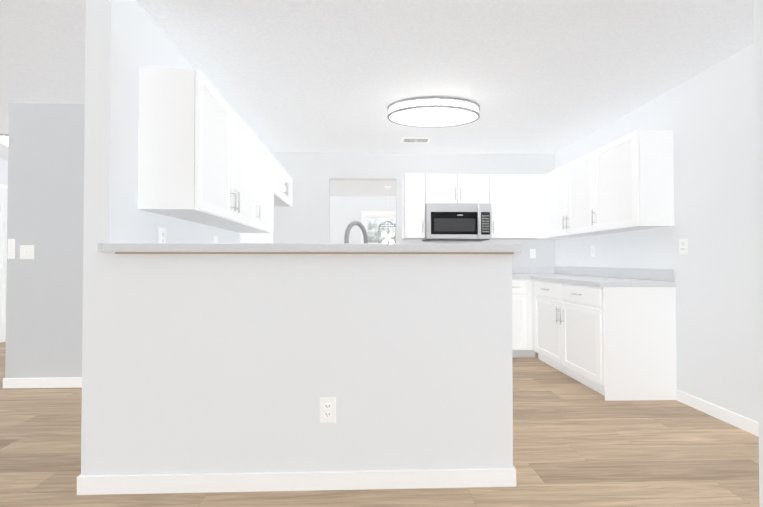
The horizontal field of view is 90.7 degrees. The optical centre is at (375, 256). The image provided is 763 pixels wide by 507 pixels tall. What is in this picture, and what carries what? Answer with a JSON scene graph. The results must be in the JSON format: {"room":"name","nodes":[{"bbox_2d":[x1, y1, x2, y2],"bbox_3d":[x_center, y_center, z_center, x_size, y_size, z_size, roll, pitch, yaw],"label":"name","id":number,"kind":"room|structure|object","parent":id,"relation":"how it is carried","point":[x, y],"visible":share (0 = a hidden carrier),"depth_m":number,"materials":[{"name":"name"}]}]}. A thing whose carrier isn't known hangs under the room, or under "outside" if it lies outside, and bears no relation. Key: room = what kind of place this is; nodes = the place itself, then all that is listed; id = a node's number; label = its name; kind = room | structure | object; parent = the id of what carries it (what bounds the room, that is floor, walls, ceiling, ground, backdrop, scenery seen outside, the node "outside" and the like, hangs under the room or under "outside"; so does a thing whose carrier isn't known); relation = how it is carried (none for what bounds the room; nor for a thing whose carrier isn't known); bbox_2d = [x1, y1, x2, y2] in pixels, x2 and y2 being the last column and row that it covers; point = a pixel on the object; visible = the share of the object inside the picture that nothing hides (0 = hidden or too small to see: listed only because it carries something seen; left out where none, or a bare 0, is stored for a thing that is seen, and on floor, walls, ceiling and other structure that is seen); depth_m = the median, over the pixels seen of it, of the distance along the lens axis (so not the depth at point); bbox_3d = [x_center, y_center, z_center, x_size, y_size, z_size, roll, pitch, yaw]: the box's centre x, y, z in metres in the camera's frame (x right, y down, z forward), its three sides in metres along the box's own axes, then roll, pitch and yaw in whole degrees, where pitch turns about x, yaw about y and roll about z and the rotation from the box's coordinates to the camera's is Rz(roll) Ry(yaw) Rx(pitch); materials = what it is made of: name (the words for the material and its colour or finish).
{"room":"kitchen","nodes":[
{"label":"kitchen","id":0,"kind":"room"},
{"bbox_2d":[0,159,7,342],"bbox_3d":[-4.885,-0.127,0.965,0.120,2.430,12.620,0,-1,-2],"label":"wall","id":1,"kind":"structure","parent":0,"point":[3,172],"depth_m":5.02,"materials":[{"name":"white paint"}]},
{"bbox_2d":[0,184,7,341],"bbox_3d":[-4.903,0.097,5.059,0.102,2.092,0.934,0,-1,-2],"label":"hall door","id":2,"kind":"structure","parent":1,"relation":"in","point":[3,228],"depth_m":5.00,"materials":[{"name":"white wood"}]},
{"bbox_2d":[5,103,84,377],"bbox_3d":[-2.297,-0.087,3.928,1.731,2.430,1.379,0,-1,-2],"label":"wall block","id":3,"kind":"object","parent":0,"point":[44,286],"visible":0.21,"depth_m":3.22,"materials":[{"name":"grey paint"}]},
{"bbox_2d":[7,239,14,258],"bbox_3d":[-3.096,-0.062,3.203,0.054,0.170,0.017,0,-1,-2],"label":"switch","id":4,"kind":"object","parent":3,"relation":"attached to","point":[11,250],"visible":1,"depth_m":3.20,"materials":[{"name":"white plastic"}]},
{"bbox_2d":[20,245,33,258],"bbox_3d":[-2.970,-0.034,3.208,0.118,0.118,0.015,0,-1,-2],"label":"light switch","id":5,"kind":"object","parent":3,"relation":"attached to","point":[26,251],"visible":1,"depth_m":3.21,"materials":[{"name":"white plastic"}]},
{"bbox_2d":[3,377,81,387],"bbox_3d":[-2.287,1.076,3.218,1.730,0.085,0.014,0,-1,-2],"label":"baseboard","id":6,"kind":"structure","parent":3,"relation":"attached to","point":[69,382],"depth_m":3.19,"materials":[{"name":"white wood"}]},
{"bbox_2d":[81,0,240,475],"bbox_3d":[-1.350,-0.097,3.204,0.116,2.430,2.890,0,-1,-2],"label":"wall","id":7,"kind":"structure","parent":0,"point":[125,40],"depth_m":1.77,"materials":[{"name":"white paint"}]},
{"bbox_2d":[158,227,165,242],"bbox_3d":[-1.256,-0.110,2.221,0.008,0.116,0.072,0,-1,-2],"label":"outlet","id":8,"kind":"object","parent":7,"relation":"attached to","point":[162,236],"visible":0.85,"depth_m":2.22,"materials":[{"name":"white plastic"}]},
{"bbox_2d":[138,68,257,227],"bbox_3d":[-1.112,-0.616,2.541,0.313,0.750,1.097,0,-1,-2],"label":"upper cabinet","id":9,"kind":"object","parent":7,"relation":"attached to","point":[205,156],"depth_m":2.00,"materials":[{"name":"white wood"}]},
{"bbox_2d":[221,139,273,232],"bbox_3d":[-1.137,-0.605,3.329,0.313,0.750,0.707,0,-1,-2],"label":"upper cabinet","id":10,"kind":"object","parent":7,"relation":"attached to","point":[265,158],"depth_m":3.40,"materials":[{"name":"white wood"}]},
{"bbox_2d":[274,158,292,206],"bbox_3d":[-1.164,-0.794,4.171,0.313,0.350,0.974,0,-1,-2],"label":"upper cabinet","id":11,"kind":"object","parent":7,"relation":"attached to","point":[283,182],"depth_m":4.13,"materials":[{"name":"white wood"}]},
{"bbox_2d":[107,252,512,474],"bbox_3d":[-0.294,0.541,1.840,1.907,1.118,0.115,0,-1,-2],"label":"wall","id":12,"kind":"structure","parent":0,"point":[231,363],"depth_m":1.78,"materials":[{"name":"white paint"}]},
{"bbox_2d":[77,466,515,494],"bbox_3d":[-0.351,1.057,1.769,2.047,0.085,0.014,0,-1,-2],"label":"baseboard","id":13,"kind":"structure","parent":12,"relation":"attached to","point":[270,481],"depth_m":1.74,"materials":[{"name":"white wood"}]},
{"bbox_2d":[97,243,521,253],"bbox_3d":[-0.291,-0.033,1.898,1.964,0.049,0.305,0,-1,-2],"label":"countertop","id":14,"kind":"structure","parent":12,"relation":"on","point":[246,248],"depth_m":1.75,"materials":[{"name":"stone"}]},
{"bbox_2d":[320,397,335,422],"bbox_3d":[-0.224,0.727,1.778,0.076,0.118,0.008,0,-1,-2],"label":"outlet","id":15,"kind":"object","parent":12,"relation":"attached to","point":[328,410],"visible":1,"depth_m":1.78,"materials":[{"name":"white plastic"}]},
{"bbox_2d":[330,196,395,242],"bbox_3d":[0.117,-0.034,7.877,6.740,2.430,0.120,0,-1,-2],"label":"wall","id":16,"kind":"structure","parent":0,"point":[345,211],"depth_m":7.81,"materials":[{"name":"white paint"}]},
{"bbox_2d":[361,211,395,243],"bbox_3d":[0.198,-0.255,7.838,0.980,1.350,0.120,0,-1,-2],"label":"room window","id":17,"kind":"structure","parent":16,"relation":"in","point":[365,215],"depth_m":7.81,"materials":[{"name":"white"}]},
{"bbox_2d":[0,0,752,195],"bbox_3d":[-0.949,-1.377,2.098,14.000,0.100,14.600,0,-1,-2],"label":"ceiling","id":18,"kind":"structure","parent":0,"point":[542,76],"depth_m":2.54,"materials":[{"name":"white paint"}]},
{"bbox_2d":[0,134,7,145],"bbox_3d":[-3.971,-1.267,4.151,0.300,0.165,0.300,0,-1,-2],"label":"light","id":19,"kind":"object","parent":18,"relation":"attached to","point":[4,139],"visible":0.17,"depth_m":4.03,"materials":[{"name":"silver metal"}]},
{"bbox_2d":[378,186,395,243],"bbox_3d":[0.231,-0.684,6.829,0.334,1.156,0.334,0,-1,-2],"label":"light","id":20,"kind":"object","parent":18,"relation":"hanging from","point":[388,237],"visible":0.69,"depth_m":6.80,"materials":[{"name":"white plastic"}]},
{"bbox_2d":[400,137,430,142],"bbox_3d":[0.450,-1.292,4.213,0.330,0.012,0.180,0,-1,-2],"label":"ceiling vent","id":21,"kind":"object","parent":18,"relation":"in","point":[413,140],"visible":1,"depth_m":4.19,"materials":[{"name":"white plastic"}]},
{"bbox_2d":[388,96,479,126],"bbox_3d":[0.513,-1.257,3.321,0.810,0.106,0.476,0,-1,-2],"label":"oval ceiling light","id":22,"kind":"object","parent":18,"relation":"attached to","point":[435,111],"visible":1,"depth_m":3.20,"materials":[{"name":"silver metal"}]},
{"bbox_2d":[0,341,759,506],"bbox_3d":[-0.949,1.153,2.064,14.000,0.100,14.600,0,-1,-2],"label":"floor","id":23,"kind":"structure","parent":0,"point":[576,443],"depth_m":2.03,"materials":[{"name":"brown wood"}]},
{"bbox_2d":[241,233,272,242],"bbox_3d":[-1.150,0.450,3.657,0.308,1.349,0.019,0,-1,-2],"label":"panel","id":24,"kind":"object","parent":23,"relation":"on","point":[256,237],"visible":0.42,"depth_m":3.66,"materials":[{"name":"white"}]},
{"bbox_2d":[512,280,534,357],"bbox_3d":[1.822,0.697,4.415,0.928,0.875,0.646,0,-1,-2],"label":"base cabinet","id":25,"kind":"object","parent":23,"relation":"on","point":[521,318],"visible":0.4,"depth_m":4.13,"materials":[{"name":"white wood"}]},
{"bbox_2d":[532,280,676,400],"bbox_3d":[2.000,0.685,3.533,0.629,0.875,1.243,0,-1,-2],"label":"base cabinet","id":26,"kind":"object","parent":23,"relation":"on","point":[614,343],"visible":1,"depth_m":2.92,"materials":[{"name":"white wood"}]},
{"bbox_2d":[512,266,675,286],"bbox_3d":[1.837,0.182,3.825,0.936,0.140,1.840,0,-1,-2],"label":"countertop","id":27,"kind":"structure","parent":26,"relation":"on","point":[616,277],"depth_m":3.49,"materials":[{"name":"stone"}]},
{"bbox_3d":[-0.303,0.668,2.222,1.900,0.875,0.648,0,-1,-2],"label":"cabinet","id":28,"kind":"object","parent":23,"relation":"on","visible":0},
{"bbox_3d":[-0.295,0.210,2.222,1.923,0.040,0.635,0,-1,-2],"label":"countertop","id":29,"kind":"structure","parent":28,"relation":"on","visible":0},
{"bbox_2d":[344,221,367,242],"bbox_3d":[-0.135,-0.009,2.206,0.196,0.398,0.212,0,-1,-2],"label":"faucet","id":30,"kind":"object","parent":29,"relation":"on","point":[351,225],"visible":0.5,"depth_m":2.18,"materials":[{"name":"silver metal"}]},
{"bbox_2d":[270,152,554,265],"bbox_3d":[-0.395,-0.076,4.740,5.584,2.430,0.120,0,-1,-2],"label":"wall","id":31,"kind":"structure","parent":0,"point":[305,218],"depth_m":4.71,"materials":[{"name":"white paint"}]},
{"bbox_2d":[402,174,567,239],"bbox_3d":[1.310,-0.585,4.559,1.942,0.758,0.360,0,-1,-2],"label":"upper cabinet","id":32,"kind":"object","parent":31,"relation":"attached to","point":[517,202],"visible":0.85,"depth_m":4.42,"materials":[{"name":"white wood"}]},
{"bbox_2d":[422,203,491,241],"bbox_3d":[0.958,-0.394,4.498,0.749,0.416,0.451,0,-1,-2],"label":"over-the-range microwave","id":33,"kind":"object","parent":32,"relation":"attached to","point":[471,222],"visible":1,"depth_m":4.32,"materials":[{"name":"silver metal"}]},
{"bbox_2d":[530,249,535,257],"bbox_3d":[1.988,-0.031,4.750,0.072,0.116,0.008,0,-1,-2],"label":"outlet","id":34,"kind":"object","parent":31,"relation":"attached to","point":[532,253],"visible":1,"depth_m":4.75,"materials":[{"name":"white plastic"}]},
{"bbox_2d":[555,44,757,421],"bbox_3d":[2.389,-0.098,3.128,0.120,2.430,3.280,0,-1,-2],"label":"wall","id":35,"kind":"structure","parent":0,"point":[706,116],"depth_m":2.66,"materials":[{"name":"white paint"}]},
{"bbox_2d":[546,155,597,237],"bbox_3d":[2.154,-0.597,3.941,0.296,0.750,0.993,0,-1,-2],"label":"upper cabinet","id":36,"kind":"object","parent":35,"relation":"attached to","point":[566,184],"depth_m":3.95,"materials":[{"name":"white wood"}]},
{"bbox_2d":[591,246,594,256],"bbox_3d":[2.298,-0.051,3.975,0.008,0.116,0.072,0,-1,-2],"label":"outlet","id":37,"kind":"object","parent":35,"relation":"attached to","point":[592,251],"visible":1,"depth_m":3.97,"materials":[{"name":"white plastic"}]},
{"bbox_2d":[586,130,673,233],"bbox_3d":[2.176,-0.606,3.249,0.296,0.750,0.621,0,-1,-2],"label":"upper cabinet","id":38,"kind":"object","parent":35,"relation":"attached to","point":[624,183],"depth_m":3.00,"materials":[{"name":"white wood"}]},
{"bbox_2d":[679,239,687,253],"bbox_3d":[2.333,-0.071,2.856,0.008,0.116,0.072,0,-1,-2],"label":"outlet","id":39,"kind":"object","parent":35,"relation":"attached to","point":[683,246],"visible":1,"depth_m":2.85,"materials":[{"name":"white plastic"}]},
{"bbox_2d":[676,389,758,436],"bbox_3d":[2.352,1.062,2.200,0.012,0.085,1.432,0,-1,-2],"label":"baseboard","id":40,"kind":"structure","parent":35,"relation":"attached to","point":[734,419],"depth_m":2.56,"materials":[{"name":"white wood"}]},
{"bbox_2d":[753,0,762,506],"bbox_3d":[2.092,-0.164,-1.824,1.030,2.430,6.600,0,-1,-2],"label":"wall","id":41,"kind":"structure","parent":0,"point":[758,57],"depth_m":1.44,"materials":[{"name":"white paint"}]},
{"label":"outside","id":42,"kind":"structure","parent":0,"visible":0},
{"bbox_2d":[368,218,395,242],"bbox_3d":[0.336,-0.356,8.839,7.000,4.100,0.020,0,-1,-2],"label":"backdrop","id":43,"kind":"structure","parent":42,"point":[373,223],"depth_m":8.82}
]}

